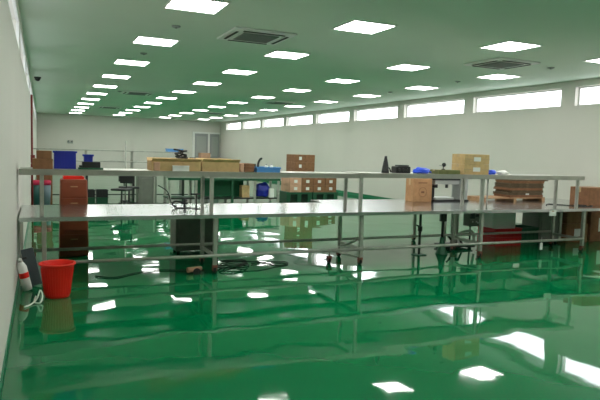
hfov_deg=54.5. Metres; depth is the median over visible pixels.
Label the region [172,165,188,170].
box
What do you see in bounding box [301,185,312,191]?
cardboard box
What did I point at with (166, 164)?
cardboard tray
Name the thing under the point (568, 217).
cardboard box
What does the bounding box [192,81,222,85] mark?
recessed light
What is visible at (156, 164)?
cardboard box
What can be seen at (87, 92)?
recessed light
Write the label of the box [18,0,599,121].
ceiling
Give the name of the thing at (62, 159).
plastic crate
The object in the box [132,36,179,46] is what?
recessed light
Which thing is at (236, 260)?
coiled cable
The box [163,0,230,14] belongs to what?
recessed light
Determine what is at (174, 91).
diffuser
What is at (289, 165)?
cardboard box
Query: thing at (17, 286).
baseboard
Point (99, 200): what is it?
plastic crate
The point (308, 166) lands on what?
cardboard box
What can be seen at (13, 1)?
window
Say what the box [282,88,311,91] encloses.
recessed light
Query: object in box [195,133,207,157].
door
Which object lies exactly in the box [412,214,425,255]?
jack stand
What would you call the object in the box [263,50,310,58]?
recessed light
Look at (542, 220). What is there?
base cabinet
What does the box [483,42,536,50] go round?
diffuser
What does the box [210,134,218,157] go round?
door
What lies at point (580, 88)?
window
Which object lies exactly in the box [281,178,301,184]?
cardboard box
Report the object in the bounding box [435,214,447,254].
jack stand
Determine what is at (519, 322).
floor
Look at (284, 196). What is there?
pallet
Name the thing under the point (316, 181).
cardboard box
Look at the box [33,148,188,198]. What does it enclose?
rack
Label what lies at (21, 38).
window
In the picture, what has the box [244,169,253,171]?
cardboard box
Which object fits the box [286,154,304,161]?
cardboard box
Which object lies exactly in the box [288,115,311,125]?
window
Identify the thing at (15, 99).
wall
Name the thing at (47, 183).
tub
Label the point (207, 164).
cardboard tray
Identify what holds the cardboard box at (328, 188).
on the pallet at (315, 195)
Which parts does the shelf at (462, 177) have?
post, post, post, post, rod, post, post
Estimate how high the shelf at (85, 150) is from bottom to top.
0.030 m
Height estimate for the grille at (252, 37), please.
0.012 m
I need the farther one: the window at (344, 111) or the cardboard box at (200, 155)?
the cardboard box at (200, 155)
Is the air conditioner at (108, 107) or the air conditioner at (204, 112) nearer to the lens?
the air conditioner at (108, 107)
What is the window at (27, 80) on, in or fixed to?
in the wall at (15, 99)
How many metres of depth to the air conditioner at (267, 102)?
19.44 m
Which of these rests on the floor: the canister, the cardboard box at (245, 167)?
the canister
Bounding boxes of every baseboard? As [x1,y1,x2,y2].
[0,177,35,398]
[272,181,391,198]
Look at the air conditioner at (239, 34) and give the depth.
8.15 m
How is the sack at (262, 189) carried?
on the workbench at (225, 188)
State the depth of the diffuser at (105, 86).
16.13 m
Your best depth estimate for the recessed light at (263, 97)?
18.00 m
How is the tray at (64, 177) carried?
on the base cabinet at (72, 191)
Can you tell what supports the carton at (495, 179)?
on the carton at (503, 181)
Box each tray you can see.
[63,176,83,178]
[78,161,102,169]
[147,157,201,170]
[195,158,239,171]
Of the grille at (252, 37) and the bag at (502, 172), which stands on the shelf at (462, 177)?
the bag at (502, 172)
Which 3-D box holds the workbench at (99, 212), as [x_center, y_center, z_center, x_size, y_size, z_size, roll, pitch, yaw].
[-1.289,0.471,7.520,4.170,0.720,1.350,0,5,-24]
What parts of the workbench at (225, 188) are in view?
leg, leg, leg, leg, panel, rail, leg, leg, leg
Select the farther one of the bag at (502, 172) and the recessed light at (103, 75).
the recessed light at (103, 75)
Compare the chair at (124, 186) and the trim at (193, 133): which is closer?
the chair at (124, 186)
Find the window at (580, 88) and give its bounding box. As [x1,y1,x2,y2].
[578,85,599,105]
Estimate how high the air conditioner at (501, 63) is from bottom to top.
0.047 m
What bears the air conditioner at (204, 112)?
attached to the ceiling
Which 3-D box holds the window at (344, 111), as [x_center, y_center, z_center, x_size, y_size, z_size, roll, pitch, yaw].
[1.309,-3.123,22.117,0.050,0.390,2.750,0,5,-24]
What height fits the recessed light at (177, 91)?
0.012 m
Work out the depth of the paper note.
9.06 m
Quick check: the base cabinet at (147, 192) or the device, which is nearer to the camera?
the device
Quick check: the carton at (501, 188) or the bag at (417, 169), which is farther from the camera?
the carton at (501, 188)
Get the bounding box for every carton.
[493,187,542,189]
[493,191,542,194]
[493,193,542,196]
[495,179,546,180]
[495,180,544,183]
[495,182,543,185]
[495,184,543,187]
[495,189,542,192]
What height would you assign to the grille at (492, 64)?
0.012 m
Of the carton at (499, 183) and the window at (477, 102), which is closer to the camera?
the carton at (499, 183)
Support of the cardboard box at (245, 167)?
on the cardboard box at (245, 170)
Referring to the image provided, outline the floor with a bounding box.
[0,175,599,399]
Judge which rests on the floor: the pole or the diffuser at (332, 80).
the pole
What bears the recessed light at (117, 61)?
in the ceiling
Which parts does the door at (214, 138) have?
pane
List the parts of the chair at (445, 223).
post, post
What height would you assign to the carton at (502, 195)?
0.042 m
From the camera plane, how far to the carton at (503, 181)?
10.53 m
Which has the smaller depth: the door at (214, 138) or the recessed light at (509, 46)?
the recessed light at (509, 46)
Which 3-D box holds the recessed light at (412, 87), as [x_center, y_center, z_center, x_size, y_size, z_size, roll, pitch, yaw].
[2.951,-2.720,14.136,0.624,0.012,0.624,0,5,-24]
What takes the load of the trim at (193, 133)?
attached to the wall at (53, 130)
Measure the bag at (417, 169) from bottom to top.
0.091 m
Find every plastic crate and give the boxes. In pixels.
[52,151,76,168]
[82,154,93,161]
[88,189,95,196]
[88,197,95,204]
[95,189,107,196]
[95,196,107,204]
[165,148,183,151]
[254,166,280,172]
[477,226,521,237]
[477,235,521,246]
[515,224,538,244]
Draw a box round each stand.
[191,193,200,208]
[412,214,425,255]
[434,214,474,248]
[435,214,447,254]
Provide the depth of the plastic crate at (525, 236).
10.13 m
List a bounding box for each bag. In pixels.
[412,167,430,173]
[497,170,509,174]
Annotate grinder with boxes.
[186,266,201,274]
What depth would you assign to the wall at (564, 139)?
15.97 m
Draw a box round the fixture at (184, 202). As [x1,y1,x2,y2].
[171,199,190,208]
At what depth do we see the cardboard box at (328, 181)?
17.34 m
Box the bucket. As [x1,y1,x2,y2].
[38,259,75,298]
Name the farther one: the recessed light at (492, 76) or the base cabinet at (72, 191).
the recessed light at (492, 76)
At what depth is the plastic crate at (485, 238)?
9.90 m
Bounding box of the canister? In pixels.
[17,258,31,290]
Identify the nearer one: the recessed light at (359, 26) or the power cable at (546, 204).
the recessed light at (359, 26)
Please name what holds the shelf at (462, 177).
on the workbench at (372, 206)
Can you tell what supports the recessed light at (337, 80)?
in the ceiling
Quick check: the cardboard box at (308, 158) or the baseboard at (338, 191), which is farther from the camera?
the baseboard at (338, 191)
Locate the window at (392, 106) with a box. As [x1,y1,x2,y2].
[356,106,397,120]
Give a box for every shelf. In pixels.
[19,167,359,215]
[33,148,188,152]
[53,160,146,162]
[163,196,274,197]
[341,171,584,210]
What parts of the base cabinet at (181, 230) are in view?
panel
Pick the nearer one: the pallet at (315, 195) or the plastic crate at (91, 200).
the plastic crate at (91, 200)
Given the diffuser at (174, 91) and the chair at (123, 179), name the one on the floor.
the chair at (123, 179)
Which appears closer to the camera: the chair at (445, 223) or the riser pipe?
the chair at (445, 223)
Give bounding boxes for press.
[431,179,468,201]
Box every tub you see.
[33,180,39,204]
[44,180,50,204]
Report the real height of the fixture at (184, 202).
0.120 m
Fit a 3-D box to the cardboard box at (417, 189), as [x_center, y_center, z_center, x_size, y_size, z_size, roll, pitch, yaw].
[1.986,-0.171,9.744,0.372,0.387,0.232,0,5,-24]
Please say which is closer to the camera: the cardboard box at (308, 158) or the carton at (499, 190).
the carton at (499, 190)
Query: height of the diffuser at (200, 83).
0.008 m
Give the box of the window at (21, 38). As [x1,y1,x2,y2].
[20,27,25,76]
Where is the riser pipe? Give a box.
[31,95,34,204]
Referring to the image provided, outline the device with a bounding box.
[391,165,410,172]
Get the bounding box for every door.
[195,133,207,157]
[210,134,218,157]
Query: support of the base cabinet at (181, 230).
on the floor
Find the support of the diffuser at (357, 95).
attached to the recessed light at (360, 95)
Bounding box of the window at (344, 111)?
[318,111,348,123]
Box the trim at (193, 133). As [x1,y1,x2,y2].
[192,132,219,158]
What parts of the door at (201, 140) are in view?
pane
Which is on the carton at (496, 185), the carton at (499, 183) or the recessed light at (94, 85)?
the carton at (499, 183)
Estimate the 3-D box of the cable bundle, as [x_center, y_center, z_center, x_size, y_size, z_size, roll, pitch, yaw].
[-1.427,-0.503,6.967,0.186,0.220,0.145,0,5,-24]
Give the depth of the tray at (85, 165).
6.46 m
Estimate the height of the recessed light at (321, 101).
0.012 m
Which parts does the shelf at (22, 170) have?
post, post, post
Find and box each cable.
[24,290,42,307]
[95,269,185,277]
[218,259,287,268]
[546,204,592,206]
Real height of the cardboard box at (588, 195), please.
0.312 m
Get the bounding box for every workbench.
[19,203,367,285]
[163,176,280,203]
[310,198,599,257]
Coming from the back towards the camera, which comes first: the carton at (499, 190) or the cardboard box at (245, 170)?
the carton at (499, 190)
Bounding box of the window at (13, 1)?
[8,0,18,47]
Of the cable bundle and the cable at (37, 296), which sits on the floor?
the cable at (37, 296)
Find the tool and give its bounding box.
[381,156,390,172]
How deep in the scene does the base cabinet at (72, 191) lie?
7.72 m
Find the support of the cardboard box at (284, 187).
on the pallet at (284, 196)
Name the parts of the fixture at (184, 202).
lever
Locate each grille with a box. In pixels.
[128,93,145,94]
[233,33,278,42]
[479,62,523,67]
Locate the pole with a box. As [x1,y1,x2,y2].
[120,141,130,200]
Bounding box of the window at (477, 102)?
[476,89,560,112]
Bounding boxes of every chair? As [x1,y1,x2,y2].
[111,176,132,203]
[118,176,139,203]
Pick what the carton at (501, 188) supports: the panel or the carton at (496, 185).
the carton at (496, 185)
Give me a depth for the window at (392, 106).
19.54 m
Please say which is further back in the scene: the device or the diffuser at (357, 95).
the diffuser at (357, 95)
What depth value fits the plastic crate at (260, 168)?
7.24 m
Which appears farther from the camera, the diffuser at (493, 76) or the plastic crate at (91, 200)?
the plastic crate at (91, 200)
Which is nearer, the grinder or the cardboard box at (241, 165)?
the grinder
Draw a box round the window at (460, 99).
[406,99,463,117]
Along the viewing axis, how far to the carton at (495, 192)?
10.51 m
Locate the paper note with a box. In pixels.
[549,211,556,215]
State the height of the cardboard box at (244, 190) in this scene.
0.332 m
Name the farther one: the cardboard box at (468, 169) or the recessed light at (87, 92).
the recessed light at (87, 92)
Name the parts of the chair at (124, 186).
seat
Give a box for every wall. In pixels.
[0,0,36,376]
[37,113,219,168]
[220,78,599,222]
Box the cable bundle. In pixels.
[173,149,187,158]
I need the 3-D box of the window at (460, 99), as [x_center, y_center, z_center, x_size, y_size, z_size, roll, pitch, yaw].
[3.822,-2.568,16.454,0.050,0.390,2.750,0,5,-24]
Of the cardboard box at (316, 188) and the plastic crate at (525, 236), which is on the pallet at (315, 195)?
the cardboard box at (316, 188)
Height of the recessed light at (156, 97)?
0.012 m
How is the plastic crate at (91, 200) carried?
on the floor
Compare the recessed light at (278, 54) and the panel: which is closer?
the panel
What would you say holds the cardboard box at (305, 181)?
on the cardboard box at (304, 188)
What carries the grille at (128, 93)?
attached to the air conditioner at (124, 91)
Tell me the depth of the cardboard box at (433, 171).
8.39 m
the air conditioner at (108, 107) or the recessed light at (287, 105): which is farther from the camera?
the air conditioner at (108, 107)
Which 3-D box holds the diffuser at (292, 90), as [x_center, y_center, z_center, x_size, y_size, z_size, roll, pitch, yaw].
[-0.086,-2.942,15.630,0.580,0.008,0.580,0,5,-24]
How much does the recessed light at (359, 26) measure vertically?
0.012 m
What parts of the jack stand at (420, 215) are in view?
foot plate, post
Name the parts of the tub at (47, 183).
lid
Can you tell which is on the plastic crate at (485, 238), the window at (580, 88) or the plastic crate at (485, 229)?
the plastic crate at (485, 229)
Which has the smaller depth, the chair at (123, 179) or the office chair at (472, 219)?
the office chair at (472, 219)
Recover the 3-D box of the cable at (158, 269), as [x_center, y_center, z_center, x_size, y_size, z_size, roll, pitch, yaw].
[-1.779,0.859,6.924,1.252,0.013,0.181,-2,6,-35]
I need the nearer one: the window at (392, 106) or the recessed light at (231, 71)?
the recessed light at (231, 71)
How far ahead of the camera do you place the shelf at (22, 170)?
6.82 m
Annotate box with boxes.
[32,158,52,168]
[36,150,51,158]
[36,175,51,181]
[50,182,52,203]
[153,162,159,170]
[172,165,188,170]
[198,153,209,157]
[239,163,243,171]
[239,185,249,196]
[244,163,254,165]
[244,166,253,168]
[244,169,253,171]
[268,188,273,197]
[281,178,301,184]
[281,184,300,191]
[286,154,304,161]
[286,162,304,169]
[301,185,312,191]
[302,178,313,184]
[304,162,314,169]
[305,155,314,162]
[313,178,324,184]
[313,185,324,191]
[325,178,336,184]
[325,185,335,191]
[405,178,431,201]
[429,169,459,173]
[452,154,489,164]
[452,164,488,174]
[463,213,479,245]
[559,223,587,242]
[562,211,587,223]
[569,186,599,205]
[587,211,599,241]
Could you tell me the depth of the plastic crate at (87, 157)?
6.47 m
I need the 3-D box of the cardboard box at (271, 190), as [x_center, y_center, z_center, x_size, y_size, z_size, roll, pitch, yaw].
[-0.807,-0.198,16.406,0.140,0.250,0.080,0,5,-24]
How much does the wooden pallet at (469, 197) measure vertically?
0.070 m
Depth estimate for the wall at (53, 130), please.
33.45 m
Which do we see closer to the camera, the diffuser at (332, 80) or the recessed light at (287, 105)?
the diffuser at (332, 80)
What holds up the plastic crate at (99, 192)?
on the plastic crate at (99, 200)
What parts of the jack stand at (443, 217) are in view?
post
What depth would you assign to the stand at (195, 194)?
7.42 m
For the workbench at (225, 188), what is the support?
on the floor
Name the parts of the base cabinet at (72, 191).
drawer, drawer, drawer, drawer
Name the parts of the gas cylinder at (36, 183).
lid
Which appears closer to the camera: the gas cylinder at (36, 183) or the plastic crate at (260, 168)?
the plastic crate at (260, 168)
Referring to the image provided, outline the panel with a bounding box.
[20,247,41,285]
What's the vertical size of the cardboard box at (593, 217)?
0.602 m
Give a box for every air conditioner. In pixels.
[98,106,121,108]
[120,90,153,95]
[202,112,225,114]
[217,26,296,44]
[262,101,296,104]
[463,57,540,69]
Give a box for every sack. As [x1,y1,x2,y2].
[256,182,268,196]
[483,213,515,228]
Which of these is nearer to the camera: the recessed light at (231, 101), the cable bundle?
the cable bundle
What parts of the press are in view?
plate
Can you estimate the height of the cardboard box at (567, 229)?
0.342 m
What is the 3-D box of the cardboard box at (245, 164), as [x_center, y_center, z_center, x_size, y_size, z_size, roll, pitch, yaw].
[-0.664,-0.441,7.263,0.125,0.034,0.220,-1,5,-26]
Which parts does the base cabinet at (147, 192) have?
panel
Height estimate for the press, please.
0.405 m
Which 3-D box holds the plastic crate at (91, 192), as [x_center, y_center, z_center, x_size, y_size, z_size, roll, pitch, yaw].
[-5.157,-0.165,14.227,0.284,0.179,0.324,0,5,-24]
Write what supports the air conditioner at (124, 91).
attached to the ceiling
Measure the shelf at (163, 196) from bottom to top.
0.015 m
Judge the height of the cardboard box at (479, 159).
0.149 m
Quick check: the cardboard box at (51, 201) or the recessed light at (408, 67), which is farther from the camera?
the cardboard box at (51, 201)
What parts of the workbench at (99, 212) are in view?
leg, leg, rail, rail, leg, cross rail, leg, leg, cross rail, leg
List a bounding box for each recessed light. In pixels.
[86,92,107,94]
[92,84,117,87]
[101,74,131,78]
[113,59,150,65]
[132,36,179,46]
[156,97,176,98]
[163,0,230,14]
[172,90,196,93]
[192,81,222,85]
[221,69,257,74]
[226,101,248,103]
[250,96,275,98]
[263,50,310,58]
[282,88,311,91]
[283,105,305,106]
[314,100,338,102]
[324,78,360,83]
[331,19,397,33]
[353,94,381,97]
[386,64,430,70]
[405,86,439,89]
[476,74,521,79]
[479,40,542,51]
[583,58,599,62]
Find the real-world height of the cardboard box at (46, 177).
0.502 m
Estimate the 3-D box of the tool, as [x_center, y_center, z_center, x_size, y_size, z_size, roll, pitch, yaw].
[1.212,-0.496,8.123,0.154,0.235,0.108,0,5,-24]
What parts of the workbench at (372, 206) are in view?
leg, rail, leg, cross rail, rail, leg, leg, cross rail, leg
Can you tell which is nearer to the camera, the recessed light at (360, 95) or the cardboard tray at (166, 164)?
the cardboard tray at (166, 164)
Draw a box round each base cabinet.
[59,178,88,256]
[136,176,156,203]
[170,218,218,252]
[522,212,562,242]
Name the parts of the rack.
rail, post, leg, post, leg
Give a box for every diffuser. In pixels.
[93,85,116,87]
[174,91,193,92]
[194,82,220,84]
[284,89,310,91]
[327,79,356,82]
[357,95,375,96]
[479,74,516,78]
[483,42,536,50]
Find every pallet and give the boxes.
[276,190,311,202]
[312,192,337,199]
[467,195,544,201]
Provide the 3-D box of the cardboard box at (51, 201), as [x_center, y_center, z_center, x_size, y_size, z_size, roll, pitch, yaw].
[-6.326,-0.183,14.420,0.360,0.552,0.400,0,5,-24]
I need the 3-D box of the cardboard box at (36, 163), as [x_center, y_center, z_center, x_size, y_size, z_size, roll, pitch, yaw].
[-2.785,-0.395,6.304,0.200,0.112,0.200,0,5,-24]
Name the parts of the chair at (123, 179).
seat, backrest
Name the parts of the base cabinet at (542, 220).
panel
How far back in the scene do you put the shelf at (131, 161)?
16.15 m
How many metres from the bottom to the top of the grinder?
0.090 m
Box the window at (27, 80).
[26,60,28,88]
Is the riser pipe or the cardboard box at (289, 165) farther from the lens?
the cardboard box at (289, 165)
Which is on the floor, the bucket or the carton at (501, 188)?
the bucket
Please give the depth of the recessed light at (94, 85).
16.11 m
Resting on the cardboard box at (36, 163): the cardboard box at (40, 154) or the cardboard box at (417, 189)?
the cardboard box at (40, 154)
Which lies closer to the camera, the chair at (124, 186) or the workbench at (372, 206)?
the workbench at (372, 206)
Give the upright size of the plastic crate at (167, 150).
0.090 m

